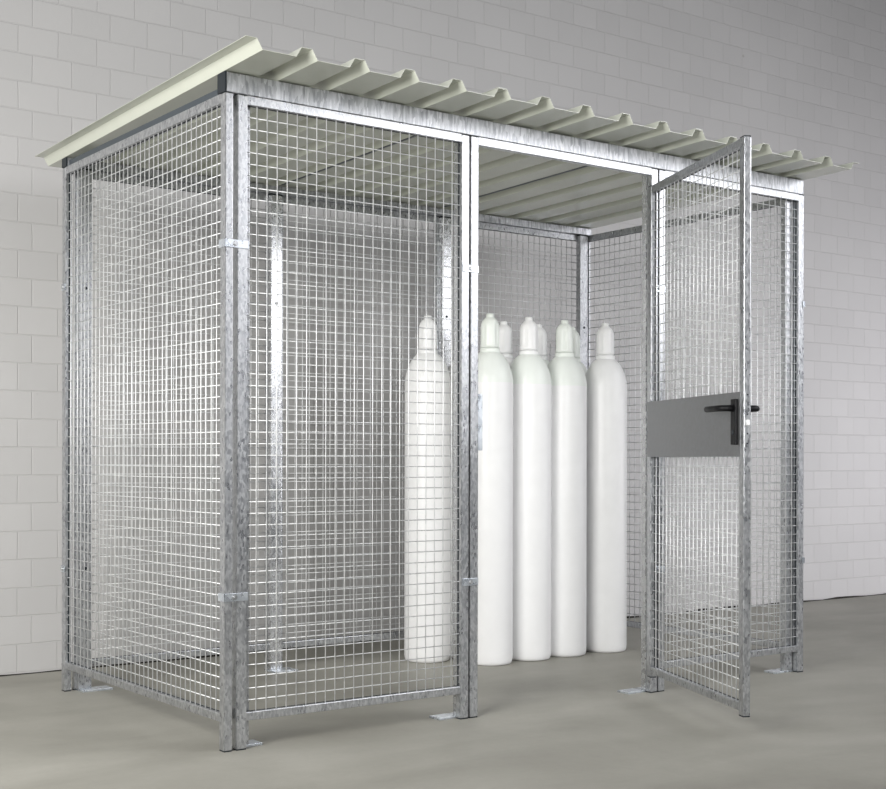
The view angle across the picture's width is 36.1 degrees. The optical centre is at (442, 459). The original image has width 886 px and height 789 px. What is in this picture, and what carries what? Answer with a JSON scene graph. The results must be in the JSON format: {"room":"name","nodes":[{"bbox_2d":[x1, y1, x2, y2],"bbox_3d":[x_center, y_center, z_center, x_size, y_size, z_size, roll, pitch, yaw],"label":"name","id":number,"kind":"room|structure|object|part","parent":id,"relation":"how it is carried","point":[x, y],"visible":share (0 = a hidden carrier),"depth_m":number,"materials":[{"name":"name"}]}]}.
{"room":"gas cylinder storage area","nodes":[
{"label":"gas cylinder storage area","id":0,"kind":"room"},
{"bbox_2d":[0,0,885,674],"bbox_3d":[-0.007,-1.600,7.856,23.000,5.200,0.240,0,0,-36],"label":"wall","id":1,"kind":"structure","parent":0,"point":[808,77],"depth_m":7.49,"materials":[{"name":"white brick"}]},
{"bbox_2d":[0,593,885,675],"bbox_3d":[0.024,0.991,7.731,22.912,0.018,0.004,0,0,-36],"label":"trim","id":2,"kind":"structure","parent":1,"relation":"attached to","point":[884,593],"depth_m":7.14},
{"bbox_2d":[0,594,885,788],"bbox_3d":[3.251,1.081,3.396,23.000,0.150,11.300,0,0,-36],"label":"floor","id":3,"kind":"structure","parent":0,"point":[553,722],"depth_m":5.07,"materials":[{"name":"concrete"}]},
{"bbox_2d":[76,169,112,692],"bbox_3d":[-1.506,-0.129,5.870,0.139,2.251,0.074,0,0,-36],"label":"support post","id":4,"kind":"object","parent":3,"relation":"on","point":[83,683],"visible":0.69,"depth_m":5.85,"materials":[{"name":"metal"}]},
{"bbox_3d":[-1.506,0.993,5.871,0.135,0.009,0.072,0,0,-36],"label":"foot plate","id":5,"kind":"part","parent":4,"relation":"part of","materials":[{"name":"metal"}]},
{"bbox_2d":[62,90,232,752],"bbox_3d":[-1.181,-0.142,5.248,0.030,2.279,1.525,0,0,-36],"label":"mesh panel","id":6,"kind":"object","parent":3,"relation":"on","point":[224,100],"depth_m":5.11,"materials":[{"name":"metal"}]},
{"bbox_2d":[61,283,65,290],"bbox_3d":[-1.634,-0.740,5.834,0.010,0.028,0.042,0,0,-36],"label":"clamp","id":7,"kind":"object","parent":6,"relation":"attached to","point":[63,286],"visible":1,"depth_m":5.83,"materials":[{"name":"metal"}]},
{"bbox_3d":[-1.183,0.885,5.248,0.028,0.030,1.451,0,0,-36],"label":"rail","id":8,"kind":"part","parent":6,"relation":"part of","materials":[{"name":"silver metal"}]},
{"bbox_3d":[-1.176,-1.269,5.253,0.020,0.026,1.416,0,0,-36],"label":"edge strip","id":9,"kind":"part","parent":6,"relation":"part of","materials":[{"name":"silver metal"}]},
{"bbox_3d":[-1.179,-1.239,5.248,0.028,0.032,1.451,0,0,-36],"label":"rail","id":10,"kind":"part","parent":6,"relation":"part of","materials":[{"name":"silver metal"}]},
{"bbox_2d":[72,171,268,689],"bbox_3d":[-1.201,-0.129,6.159,0.980,2.252,0.030,0,0,-36],"label":"mesh panel","id":11,"kind":"object","parent":3,"relation":"on","point":[260,196],"visible":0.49,"depth_m":6.05,"materials":[{"name":"metal"}]},
{"bbox_3d":[-1.203,0.885,6.159,0.906,0.030,0.028,0,0,-36],"label":"rail","id":12,"kind":"part","parent":11,"relation":"part of","materials":[{"name":"silver metal"}]},
{"bbox_3d":[-1.199,-1.239,6.159,0.906,0.032,0.028,0,0,-36],"label":"rail","id":13,"kind":"part","parent":11,"relation":"part of","materials":[{"name":"silver metal"}]},
{"bbox_2d":[232,97,261,747],"bbox_3d":[-0.694,-0.127,4.740,0.114,2.251,0.068,0,0,-36],"label":"support post","id":14,"kind":"object","parent":3,"relation":"on","point":[249,743],"visible":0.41,"depth_m":4.71,"materials":[{"name":"metal"}]},
{"bbox_3d":[-0.695,0.994,4.742,0.110,0.009,0.068,0,0,-36],"label":"foot plate","id":15,"kind":"part","parent":14,"relation":"part of","materials":[{"name":"metal"}]},
{"bbox_2d":[265,193,297,672],"bbox_3d":[-0.760,-0.127,6.404,0.125,2.251,0.094,0,0,-36],"label":"support post","id":16,"kind":"object","parent":3,"relation":"on","point":[272,264],"visible":0.82,"depth_m":6.40,"materials":[{"name":"metal"}]},
{"bbox_3d":[-0.762,0.994,6.403,0.125,0.009,0.092,0,0,-36],"label":"foot plate","id":17,"kind":"part","parent":16,"relation":"part of","materials":[{"name":"metal"}]},
{"bbox_2d":[233,94,468,750],"bbox_3d":[-0.311,-0.127,4.958,0.998,2.252,0.030,0,0,-36],"label":"mesh panel","id":18,"kind":"object","parent":3,"relation":"on","point":[242,102],"visible":1,"depth_m":4.92,"materials":[{"name":"metal"}]},
{"bbox_2d":[218,592,247,601],"bbox_3d":[-0.718,0.472,4.645,0.102,0.028,0.042,0,0,-11],"label":"clamp","id":19,"kind":"object","parent":18,"relation":"attached to","point":[230,597],"visible":1,"depth_m":4.64,"materials":[{"name":"metal"}]},
{"bbox_2d":[219,238,248,248],"bbox_3d":[-0.715,-0.738,4.645,0.102,0.028,0.042,0,0,-11],"label":"clamp","id":20,"kind":"object","parent":18,"relation":"attached to","point":[225,242],"visible":1,"depth_m":4.64,"materials":[{"name":"metal"}]},
{"bbox_3d":[-0.313,0.886,4.958,0.924,0.030,0.028,0,0,-36],"label":"rail","id":21,"kind":"part","parent":18,"relation":"part of","materials":[{"name":"silver metal"}]},
{"bbox_3d":[-0.309,-1.237,4.958,0.924,0.032,0.028,0,0,-36],"label":"rail","id":22,"kind":"part","parent":18,"relation":"part of","materials":[{"name":"silver metal"}]},
{"bbox_2d":[462,578,477,585],"bbox_3d":[0.107,0.473,5.239,0.076,0.028,0.010,0,0,-36],"label":"clamp","id":23,"kind":"object","parent":18,"relation":"attached to","point":[469,581],"visible":1,"depth_m":5.24,"materials":[{"name":"metal"}]},
{"bbox_2d":[463,264,478,272],"bbox_3d":[0.109,-0.737,5.239,0.076,0.028,0.010,0,0,-36],"label":"clamp","id":24,"kind":"object","parent":18,"relation":"attached to","point":[466,268],"visible":1,"depth_m":5.24,"materials":[{"name":"metal"}]},
{"bbox_2d":[217,71,803,194],"bbox_3d":[0.465,-1.286,5.539,3.033,0.068,0.057,0,0,-36],"label":"roof beam","id":25,"kind":"structure","parent":18,"relation":"on","point":[236,83],"depth_m":5.25,"materials":[{"name":"metal"}]},
{"bbox_2d":[35,35,506,183],"bbox_3d":[-0.778,-1.331,5.488,1.080,0.075,1.960,0,0,-36],"label":"sheet","id":26,"kind":"object","parent":25,"relation":"on","point":[245,56],"visible":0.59,"depth_m":5.16,"materials":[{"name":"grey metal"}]},
{"bbox_2d":[440,129,858,228],"bbox_3d":[0.901,-1.327,6.716,1.080,0.075,1.960,0,0,-36],"label":"sheet","id":27,"kind":"object","parent":25,"relation":"on","point":[589,197],"visible":0.53,"depth_m":6.62,"materials":[{"name":"grey metal"}]},
{"bbox_2d":[281,196,438,667],"bbox_3d":[-0.406,-0.127,6.740,0.977,2.252,0.030,0,0,-36],"label":"mesh panel","id":28,"kind":"object","parent":3,"relation":"on","point":[291,200],"visible":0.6,"depth_m":6.69,"materials":[{"name":"metal"}]},
{"bbox_2d":[62,157,591,235],"bbox_3d":[-0.405,-1.273,6.728,3.033,0.038,0.052,0,0,-36],"label":"roof beam","id":29,"kind":"structure","parent":28,"relation":"on","point":[483,218],"depth_m":6.66,"materials":[{"name":"metal"}]},
{"bbox_2d":[264,87,701,207],"bbox_3d":[0.061,-1.332,6.102,1.080,0.075,1.960,0,0,-36],"label":"sheet","id":30,"kind":"object","parent":29,"relation":"on","point":[499,171],"visible":0.48,"depth_m":5.95,"materials":[{"name":"grey metal"}]},
{"bbox_3d":[-0.408,0.886,6.740,0.903,0.030,0.028,0,0,-36],"label":"rail","id":31,"kind":"part","parent":28,"relation":"part of","materials":[{"name":"silver metal"}]},
{"bbox_3d":[-0.404,-1.237,6.740,0.903,0.032,0.028,0,0,-36],"label":"rail","id":32,"kind":"part","parent":28,"relation":"part of","materials":[{"name":"silver metal"}]},
{"bbox_2d":[404,315,450,662],"bbox_3d":[-0.077,0.141,6.765,0.229,1.717,0.229,0,0,-42],"label":"gas cylinder","id":33,"kind":"object","parent":3,"relation":"on","point":[422,428],"visible":0.82,"depth_m":6.67,"materials":[{"name":"white paint"}]},
{"bbox_2d":[429,143,456,719],"bbox_3d":[0.028,-0.125,5.269,0.147,2.251,0.068,0,0,-36],"label":"support post","id":34,"kind":"object","parent":3,"relation":"on","point":[452,715],"visible":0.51,"depth_m":5.26,"materials":[{"name":"metal"}]},
{"bbox_3d":[0.025,0.996,5.269,0.146,0.009,0.068,0,0,-36],"label":"foot plate","id":35,"kind":"part","parent":34,"relation":"part of","materials":[{"name":"metal"}]},
{"bbox_2d":[439,216,451,367],"bbox_3d":[0.012,-0.126,7.002,0.062,2.251,0.038,0,0,-36],"label":"support post","id":36,"kind":"object","parent":3,"relation":"on","point":[447,220],"visible":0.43,"depth_m":6.99,"materials":[{"name":"metal"}]},
{"bbox_2d":[448,360,453,657],"bbox_3d":[0.122,0.142,6.898,0.229,1.717,0.229,0,0,14],"label":"gas cylinder","id":37,"kind":"object","parent":3,"relation":"on","point":[449,368],"visible":0.02,"depth_m":6.81,"materials":[{"name":"white paint"}]},
{"bbox_2d":[478,313,512,665],"bbox_3d":[0.229,0.142,6.673,0.229,1.717,0.229,0,0,42],"label":"gas cylinder","id":38,"kind":"object","parent":3,"relation":"on","point":[495,378],"visible":0.82,"depth_m":6.57,"materials":[{"name":"white paint"}]},
{"bbox_2d":[499,321,513,365],"bbox_3d":[0.313,0.142,7.038,0.229,1.717,0.229,0,0,14],"label":"gas cylinder","id":39,"kind":"object","parent":3,"relation":"on","point":[505,332],"visible":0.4,"depth_m":7.00,"materials":[{"name":"white paint"}]},
{"bbox_2d":[451,218,576,360],"bbox_3d":[0.388,-0.126,7.321,0.979,2.252,0.030,0,0,-36],"label":"mesh panel","id":40,"kind":"object","parent":3,"relation":"on","point":[484,226],"visible":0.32,"depth_m":7.37,"materials":[{"name":"metal"}]},
{"bbox_3d":[0.390,-1.235,7.321,0.905,0.032,0.028,0,0,-36],"label":"rail","id":41,"kind":"part","parent":40,"relation":"part of","materials":[{"name":"silver metal"}]},
{"bbox_2d":[510,317,551,660],"bbox_3d":[0.430,0.142,6.830,0.229,1.717,0.229,0,0,25],"label":"gas cylinder","id":42,"kind":"object","parent":3,"relation":"on","point":[532,385],"visible":0.89,"depth_m":6.73,"materials":[{"name":"white paint"}]},
{"bbox_2d":[536,324,549,365],"bbox_3d":[0.503,0.142,7.187,0.229,1.717,0.229,0,0,-9],"label":"gas cylinder","id":43,"kind":"object","parent":3,"relation":"on","point":[542,335],"visible":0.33,"depth_m":7.15,"materials":[{"name":"white paint"}]},
{"bbox_2d":[468,135,657,717],"bbox_3d":[0.506,-0.125,5.556,1.013,2.252,0.030,0,0,-36],"label":"door frame","id":44,"kind":"structure","parent":3,"relation":"on","point":[475,399],"depth_m":5.26,"materials":[{"name":"metal"}]},
{"bbox_3d":[0.142,-0.145,5.279,0.025,0.220,0.005,0,0,-36],"label":"strike plate","id":45,"kind":"part","parent":44,"relation":"part of","materials":[{"name":"metal"}]},
{"bbox_3d":[0.508,-1.235,5.556,0.939,0.032,0.028,0,0,-36],"label":"rail","id":46,"kind":"part","parent":44,"relation":"part of","materials":[{"name":"silver metal"}]},
{"bbox_2d":[647,135,759,716],"bbox_3d":[0.992,-0.119,5.348,0.171,2.095,0.966,0,0,-13],"label":"door","id":47,"kind":"structure","parent":44,"relation":"attached to","point":[718,425],"depth_m":5.27,"materials":[{"name":"metal"}]},
{"bbox_3d":[0.989,0.895,5.347,0.026,0.030,0.871,0,0,-13],"label":"rail","id":48,"kind":"part","parent":47,"relation":"part of","materials":[{"name":"silver metal"}]},
{"bbox_3d":[0.993,-1.148,5.347,0.026,0.030,0.871,0,0,-13],"label":"rail","id":49,"kind":"part","parent":47,"relation":"part of","materials":[{"name":"silver metal"}]},
{"bbox_3d":[1.015,-0.186,4.994,0.060,0.025,0.148,0,0,-13],"label":"lever","id":50,"kind":"part","parent":47,"relation":"part of","materials":[{"name":"black plastic"}]},
{"bbox_3d":[1.060,-0.136,4.941,0.012,0.167,0.042,0,0,-13],"label":"handle plate","id":51,"kind":"part","parent":47,"relation":"part of","materials":[{"name":"black plastic"}]},
{"bbox_3d":[1.122,-0.186,5.019,0.060,0.025,0.148,0,0,-13],"label":"lever","id":52,"kind":"part","parent":47,"relation":"part of","materials":[{"name":"black plastic"}]},
{"bbox_2d":[547,320,586,656],"bbox_3d":[0.623,0.143,6.973,0.229,1.717,0.229,0,0,2],"label":"gas cylinder","id":53,"kind":"object","parent":3,"relation":"on","point":[568,378],"visible":0.94,"depth_m":6.87,"materials":[{"name":"white paint"}]},
{"bbox_2d":[572,327,586,374],"bbox_3d":[0.693,0.143,7.328,0.229,1.717,0.229,0,0,31],"label":"gas cylinder","id":54,"kind":"object","parent":3,"relation":"on","point":[576,338],"visible":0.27,"depth_m":7.29,"materials":[{"name":"white paint"}]},
{"bbox_2d":[577,234,587,367],"bbox_3d":[0.778,-0.124,7.562,0.057,2.251,0.038,0,0,-36],"label":"support post","id":55,"kind":"object","parent":3,"relation":"on","point":[582,240],"visible":0.45,"depth_m":7.55,"materials":[{"name":"metal"}]},
{"bbox_2d":[585,323,626,652],"bbox_3d":[0.849,0.143,7.124,0.229,1.717,0.229,0,0,37],"label":"gas cylinder","id":56,"kind":"object","parent":3,"relation":"on","point":[606,563],"visible":0.98,"depth_m":7.03,"materials":[{"name":"white paint"}]},
{"bbox_2d":[617,175,646,693],"bbox_3d":[0.839,-0.124,5.862,0.165,2.251,0.068,0,0,-36],"label":"support post","id":57,"kind":"object","parent":3,"relation":"on","point":[642,688],"visible":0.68,"depth_m":5.86,"materials":[{"name":"metal"}]},
{"bbox_3d":[0.836,0.997,5.862,0.164,0.009,0.068,0,0,-36],"label":"foot plate","id":58,"kind":"part","parent":57,"relation":"part of","materials":[{"name":"metal"}]},
{"bbox_2d":[587,199,793,646],"bbox_3d":[1.232,-0.124,7.034,0.030,2.252,1.490,0,0,-36],"label":"mesh panel","id":59,"kind":"object","parent":3,"relation":"on","point":[776,202],"visible":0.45,"depth_m":6.91,"materials":[{"name":"metal"}]},
{"bbox_3d":[1.234,-1.234,7.034,0.028,0.032,1.416,0,0,-36],"label":"rail","id":60,"kind":"part","parent":59,"relation":"part of","materials":[{"name":"silver metal"}]},
{"bbox_3d":[1.230,0.889,7.034,0.028,0.030,1.416,0,0,-36],"label":"rail","id":61,"kind":"part","parent":59,"relation":"part of","materials":[{"name":"silver metal"}]},
{"bbox_2d":[657,169,803,691],"bbox_3d":[1.308,-0.124,6.142,0.960,2.252,0.030,0,0,-36],"label":"mesh panel","id":62,"kind":"object","parent":3,"relation":"on","point":[796,648],"visible":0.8,"depth_m":6.25,"materials":[{"name":"metal"}]},
{"bbox_2d":[656,566,664,572],"bbox_3d":[0.930,0.475,5.842,0.072,0.028,0.010,0,0,-36],"label":"clamp","id":63,"kind":"object","parent":62,"relation":"attached to","point":[657,568],"visible":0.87,"depth_m":5.85,"materials":[{"name":"metal"}]},
{"bbox_2d":[657,285,664,291],"bbox_3d":[0.933,-0.735,5.842,0.072,0.028,0.010,0,0,-36],"label":"clamp","id":64,"kind":"object","parent":62,"relation":"attached to","point":[661,287],"visible":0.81,"depth_m":5.85,"materials":[{"name":"metal"}]},
{"bbox_3d":[1.306,0.890,6.142,0.886,0.030,0.028,0,0,-36],"label":"rail","id":65,"kind":"part","parent":62,"relation":"part of","materials":[{"name":"silver metal"}]},
{"bbox_3d":[1.310,-1.234,6.142,0.886,0.032,0.028,0,0,-36],"label":"rail","id":66,"kind":"part","parent":62,"relation":"part of","materials":[{"name":"silver metal"}]},
{"bbox_2d":[764,200,793,673],"bbox_3d":[1.586,-0.122,6.409,0.128,2.251,0.068,0,0,-36],"label":"support post","id":67,"kind":"object","parent":3,"relation":"on","point":[786,659],"visible":0.73,"depth_m":6.40,"materials":[{"name":"metal"}]},
{"bbox_3d":[1.583,0.999,6.409,0.127,0.009,0.068,0,0,-36],"label":"foot plate","id":68,"kind":"part","parent":67,"relation":"part of","materials":[{"name":"metal"}]}
]}

